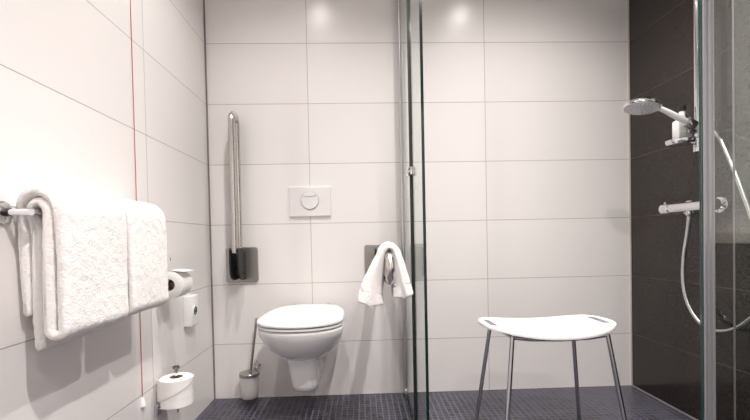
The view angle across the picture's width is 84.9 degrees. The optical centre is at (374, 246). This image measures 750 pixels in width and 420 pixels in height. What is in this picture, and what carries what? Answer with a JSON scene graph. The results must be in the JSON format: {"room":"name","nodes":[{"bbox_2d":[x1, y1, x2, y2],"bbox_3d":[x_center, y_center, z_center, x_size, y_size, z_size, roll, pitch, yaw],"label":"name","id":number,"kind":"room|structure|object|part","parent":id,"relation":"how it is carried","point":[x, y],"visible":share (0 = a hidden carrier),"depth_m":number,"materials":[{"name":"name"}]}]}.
{"room":"accessible bathroom","nodes":[
{"label":"accessible bathroom","id":0,"kind":"room"},
{"bbox_2d":[0,0,213,419],"bbox_3d":[-0.830,-0.406,0.429,0.100,2.400,3.227,-1,1,-2],"label":"wall","id":1,"kind":"structure","parent":0,"point":[67,118],"depth_m":1.23,"materials":[{"name":"white tile"}]},
{"bbox_2d":[0,201,42,223],"bbox_3d":[-0.758,-0.077,1.115,0.074,0.048,0.551,-1,1,-2],"label":"towel rail","id":2,"kind":"object","parent":1,"relation":"attached to","point":[7,212],"visible":0.39,"depth_m":0.86,"materials":[{"name":"silver metal"}]},
{"bbox_3d":[-0.741,-0.073,0.864,0.056,0.014,0.014,-1,1,-2],"label":"post","id":3,"kind":"part","parent":2,"relation":"part of","materials":[{"name":"silver metal"}]},
{"bbox_2d":[16,185,128,350],"bbox_3d":[-0.720,0.045,0.987,0.125,0.362,0.248,-1,1,-2],"label":"bath towel","id":4,"kind":"object","parent":2,"relation":"hanging from","point":[73,262],"visible":1,"depth_m":0.90,"materials":[{"name":"white fabric"}]},
{"bbox_2d":[114,198,168,315],"bbox_3d":[-0.727,0.026,1.226,0.130,0.332,0.215,-1,1,-2],"label":"bath towel","id":5,"kind":"object","parent":2,"relation":"hanging from","point":[147,271],"visible":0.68,"depth_m":1.20,"materials":[{"name":"white fabric"}]},
{"bbox_2d":[156,365,179,415],"bbox_3d":[-0.745,0.523,1.501,0.101,0.177,0.064,-1,1,-2],"label":"toilet roll holder","id":6,"kind":"object","parent":1,"relation":"attached to","point":[175,367],"visible":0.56,"depth_m":1.50,"materials":[{"name":"silver metal"}]},
{"bbox_3d":[-0.790,0.591,1.500,0.008,0.043,0.036,-1,1,-2],"label":"wall plate","id":7,"kind":"part","parent":6,"relation":"part of","materials":[{"name":"silver metal"}]},
{"bbox_2d":[157,372,193,409],"bbox_3d":[-0.728,0.525,1.500,0.122,0.100,0.115,-1,1,-2],"label":"toilet roll","id":8,"kind":"object","parent":6,"relation":"on","point":[172,393],"visible":1,"depth_m":1.46,"materials":[{"name":"white paper"}]},
{"bbox_2d":[183,294,198,326],"bbox_3d":[-0.791,0.273,1.766,0.036,0.130,0.081,-1,1,-2],"label":"dispenser","id":9,"kind":"object","parent":1,"relation":"attached to","point":[190,302],"visible":1,"depth_m":1.73,"materials":[{"name":"white plastic"}]},
{"bbox_3d":[-0.774,0.092,1.539,0.063,0.111,0.150,-1,1,-2],"label":"toilet roll holder","id":10,"kind":"object","parent":1,"relation":"attached to","visible":0},
{"bbox_2d":[168,269,195,298],"bbox_3d":[-0.745,0.138,1.535,0.115,0.105,0.088,-1,1,-2],"label":"toilet roll","id":11,"kind":"object","parent":10,"relation":"on","point":[182,280],"visible":0.59,"depth_m":1.50,"materials":[{"name":"white paper"}]},
{"bbox_2d":[205,0,630,398],"bbox_3d":[0.238,-0.458,2.128,2.347,2.400,0.100,-1,1,-2],"label":"wall","id":12,"kind":"structure","parent":0,"point":[526,141],"depth_m":2.08,"materials":[{"name":"white tile"}]},
{"bbox_2d":[203,0,215,398],"bbox_3d":[-0.830,-0.435,2.041,0.006,2.400,0.006,-1,1,-2],"label":"trim","id":13,"kind":"structure","parent":12,"relation":"attached to","point":[203,0],"depth_m":2.04,"materials":[{"name":"grey plastic"}]},
{"bbox_2d":[226,111,258,282],"bbox_3d":[-0.670,-0.236,1.990,0.158,0.831,0.125,-1,1,-2],"label":"grab bar","id":14,"kind":"object","parent":12,"relation":"attached to","point":[241,262],"visible":1,"depth_m":2.00,"materials":[{"name":"silver metal"}]},
{"bbox_3d":[-0.665,0.090,2.053,0.158,0.176,0.010,-1,1,-2],"label":"wall plate","id":15,"kind":"part","parent":14,"relation":"part of","materials":[{"name":"silver metal"}]},
{"bbox_2d":[239,318,259,399],"bbox_3d":[-0.609,0.536,2.001,0.097,0.384,0.132,-1,1,-2],"label":"toilet brush","id":16,"kind":"object","parent":12,"relation":"attached to","point":[249,379],"visible":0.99,"depth_m":1.96,"materials":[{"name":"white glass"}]},
{"bbox_2d":[240,376,258,399],"bbox_3d":[-0.607,0.676,1.985,0.089,0.104,0.089,-1,1,-2],"label":"cup","id":17,"kind":"object","parent":16,"relation":"on","point":[249,385],"depth_m":1.95,"materials":[{"name":"white glass"}]},
{"bbox_3d":[-0.586,0.475,1.980,0.050,0.262,0.013,-1,1,7],"label":"handle","id":18,"kind":"part","parent":16,"relation":"part of","materials":[{"name":"silver metal"}]},
{"bbox_2d":[256,303,344,391],"bbox_3d":[-0.306,0.451,1.808,0.353,0.336,0.533,-1,1,-2],"label":"toilet","id":19,"kind":"object","parent":12,"relation":"attached to","point":[301,334],"visible":1,"depth_m":1.63,"materials":[{"name":"white ceramic"}]},
{"bbox_3d":[-0.309,0.294,1.782,0.353,0.021,0.486,-1,1,-2],"label":"lid","id":20,"kind":"part","parent":19,"relation":"part of","materials":[{"name":"white plastic"}]},
{"bbox_3d":[-0.308,0.314,1.784,0.347,0.010,0.479,-1,1,-2],"label":"seat","id":21,"kind":"part","parent":19,"relation":"part of","materials":[{"name":"white plastic"}]},
{"bbox_3d":[-0.307,0.404,1.813,0.349,0.160,0.521,-1,1,-2],"label":"bowl","id":22,"kind":"part","parent":19,"relation":"part of","materials":[{"name":"white ceramic"}]},
{"bbox_2d":[289,186,330,216],"bbox_3d":[-0.326,-0.227,2.054,0.207,0.149,0.019,-1,1,-2],"label":"flush plate","id":23,"kind":"object","parent":12,"relation":"attached to","point":[303,201],"visible":1,"depth_m":2.05,"materials":[{"name":"white plastic"}]},
{"bbox_2d":[364,244,394,284],"bbox_3d":[0.040,0.083,1.678,0.158,0.176,0.805,-1,1,-2],"label":"grab bar","id":24,"kind":"object","parent":12,"relation":"attached to","point":[370,251],"visible":0.63,"depth_m":1.31,"materials":[{"name":"silver metal"}]},
{"bbox_3d":[0.027,0.076,2.075,0.158,0.176,0.010,-1,1,-2],"label":"wall plate","id":25,"kind":"part","parent":24,"relation":"part of","materials":[{"name":"silver metal"}]},
{"bbox_2d":[358,242,412,305],"bbox_3d":[0.033,0.087,1.383,0.187,0.207,0.142,-1,1,-2],"label":"hand towel","id":26,"kind":"object","parent":24,"relation":"hanging from","point":[371,291],"visible":0.83,"depth_m":1.32,"materials":[{"name":"white fabric"}]},
{"bbox_2d":[397,0,428,419],"bbox_3d":[0.143,-0.299,1.725,0.040,2.099,0.705,-1,1,-2],"label":"shower door","id":27,"kind":"structure","parent":12,"relation":"attached to","point":[409,12],"depth_m":1.61,"materials":[{"name":"glass"}]},
{"bbox_3d":[0.146,-0.307,1.852,0.010,2.088,0.367,-1,1,-2],"label":"glass panel","id":28,"kind":"part","parent":27,"relation":"part of","materials":[{"name":"clear glass"}]},
{"bbox_3d":[0.157,-0.301,1.515,0.010,2.088,0.285,-1,1,-2],"label":"glass panel","id":29,"kind":"part","parent":27,"relation":"part of","materials":[{"name":"clear glass"}]},
{"bbox_2d":[627,0,632,385],"bbox_3d":[1.310,-0.479,2.110,0.006,2.400,0.006,-1,1,-2],"label":"trim","id":30,"kind":"structure","parent":12,"relation":"attached to","point":[627,0],"depth_m":2.11,"materials":[{"name":"silver metal"}]},
{"bbox_2d":[195,385,693,419],"bbox_3d":[0.318,0.821,0.488,2.347,0.100,3.427,-1,1,-2],"label":"floor","id":31,"kind":"structure","parent":0,"point":[596,402],"depth_m":1.91,"materials":[{"name":"grey tile"}]},
{"bbox_2d":[474,315,626,419],"bbox_3d":[0.628,0.507,1.510,0.478,0.477,0.364,-1,1,-2],"label":"stool","id":32,"kind":"object","parent":31,"relation":"on","point":[573,328],"visible":1,"depth_m":1.43,"materials":[{"name":"white plastic"}]},
{"bbox_3d":[0.433,0.519,1.648,0.090,0.439,0.016,0,1,43],"label":"leg","id":33,"kind":"part","parent":32,"relation":"part of","materials":[{"name":"silver metal"}]},
{"bbox_3d":[0.443,0.524,1.361,0.016,0.439,0.090,0,1,44],"label":"leg","id":34,"kind":"part","parent":32,"relation":"part of","materials":[{"name":"silver metal"}]},
{"bbox_3d":[0.623,0.288,1.506,0.478,0.037,0.318,-1,1,-2],"label":"seat","id":35,"kind":"part","parent":32,"relation":"part of","materials":[{"name":"white plastic"}]},
{"bbox_3d":[0.624,0.308,1.507,0.339,0.024,0.247,-1,1,-2],"label":"seat frame","id":36,"kind":"part","parent":32,"relation":"part of","materials":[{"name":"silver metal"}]},
{"bbox_3d":[0.814,0.511,1.660,0.016,0.439,0.090,0,1,44],"label":"leg","id":37,"kind":"part","parent":32,"relation":"part of","materials":[{"name":"silver metal"}]},
{"bbox_3d":[0.823,0.516,1.373,0.090,0.439,0.016,0,1,43],"label":"leg","id":38,"kind":"part","parent":32,"relation":"part of","materials":[{"name":"silver metal"}]},
{"bbox_2d":[629,0,749,419],"bbox_3d":[1.377,-0.473,1.667,0.100,2.400,0.896,-1,1,-2],"label":"wall","id":39,"kind":"structure","parent":0,"point":[665,335],"depth_m":1.78,"materials":[{"name":"tile"}]},
{"bbox_2d":[632,385,696,419],"bbox_3d":[1.349,0.726,1.682,0.006,0.004,0.886,-1,1,-2],"label":"trim","id":40,"kind":"structure","parent":39,"relation":"attached to","point":[632,385],"depth_m":1.89,"materials":[{"name":"silver metal"}]},
{"bbox_2d":[682,0,698,152],"bbox_3d":[1.254,-0.832,1.600,0.148,0.914,0.055,-2,1,-22],"label":"shower rail","id":41,"kind":"object","parent":39,"relation":"attached to","point":[691,124],"visible":0.46,"depth_m":1.61,"materials":[{"name":"silver metal"}]},
{"bbox_2d":[623,97,698,130],"bbox_3d":[1.127,-0.499,1.584,0.322,0.135,0.128,-1,1,-2],"label":"shower","id":42,"kind":"object","parent":41,"relation":"attached to","point":[642,105],"visible":0.97,"depth_m":1.57,"materials":[{"name":"white plastic"}]},
{"bbox_3d":[1.183,-0.491,1.584,0.211,0.117,0.024,-1,1,-2],"label":"handle","id":43,"kind":"part","parent":42,"relation":"part of","materials":[{"name":"white plastic"}]},
{"bbox_2d":[681,130,749,332],"bbox_3d":[1.296,-0.060,1.529,0.047,0.771,0.371,-1,1,-2],"label":"shower hose","id":44,"kind":"object","parent":42,"relation":"attached to","point":[719,138],"visible":0.94,"depth_m":1.53,"materials":[{"name":"silver metal"}]},
{"bbox_2d":[665,137,695,146],"bbox_3d":[1.218,-0.415,1.636,0.100,0.019,0.100,-1,1,-2],"label":"soap dish","id":45,"kind":"object","parent":41,"relation":"attached to","point":[679,142],"visible":1,"depth_m":1.61,"materials":[{"name":"silver metal"}]},
{"bbox_2d":[672,105,691,138],"bbox_3d":[1.224,-0.487,1.635,0.060,0.146,0.036,-1,1,-2],"label":"shampoo bottle","id":46,"kind":"object","parent":45,"relation":"in","point":[678,131],"visible":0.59,"depth_m":1.62,"materials":[{"name":"white plastic"}]},
{"bbox_2d":[659,196,728,215],"bbox_3d":[1.292,-0.162,1.671,0.082,0.069,0.273,-1,1,-2],"label":"shower mixer","id":47,"kind":"object","parent":39,"relation":"attached to","point":[689,207],"visible":0.75,"depth_m":1.65,"materials":[{"name":"silver metal"}]},
{"bbox_3d":[1.270,-0.164,1.782,0.045,0.045,0.050,-1,1,-2],"label":"temperature knob","id":48,"kind":"part","parent":47,"relation":"part of","materials":[{"name":"silver metal"}]},
{"bbox_3d":[1.277,-0.161,1.557,0.045,0.045,0.046,-1,1,-2],"label":"flow knob","id":49,"kind":"part","parent":47,"relation":"part of","materials":[{"name":"silver metal"}]},
{"bbox_2d":[698,0,735,419],"bbox_3d":[1.158,-0.313,1.247,0.372,2.096,0.052,-1,1,-2],"label":"shower door","id":50,"kind":"structure","parent":39,"relation":"attached to","point":[705,7],"depth_m":1.23,"materials":[{"name":"clear glass"}]},
{"bbox_3d":[1.149,-0.316,1.233,0.352,2.088,0.008,-1,1,-2],"label":"glass panel","id":51,"kind":"part","parent":50,"relation":"part of","materials":[{"name":"clear glass"}]},
{"bbox_3d":[1.214,-0.318,1.265,0.218,2.088,0.006,-1,1,-2],"label":"glass panel","id":52,"kind":"part","parent":50,"relation":"part of","materials":[{"name":"clear glass"}]},
{"bbox_3d":[0.267,-1.679,0.443,2.347,0.100,3.427,-1,1,-2],"label":"ceiling","id":53,"kind":"structure","parent":0,"visible":0},
{"bbox_2d":[130,0,145,406],"bbox_3d":[-0.811,-0.540,1.374,0.024,2.166,0.024,-1,1,-2],"label":"pull cord","id":54,"kind":"object","parent":53,"relation":"hanging from","point":[143,402],"visible":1,"depth_m":1.38,"materials":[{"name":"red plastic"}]},
{"bbox_3d":[-0.789,0.526,1.393,0.022,0.032,0.022,-1,1,-2],"label":"pull knob","id":55,"kind":"part","parent":54,"relation":"part of","materials":[{"name":"white plastic"}]}
]}

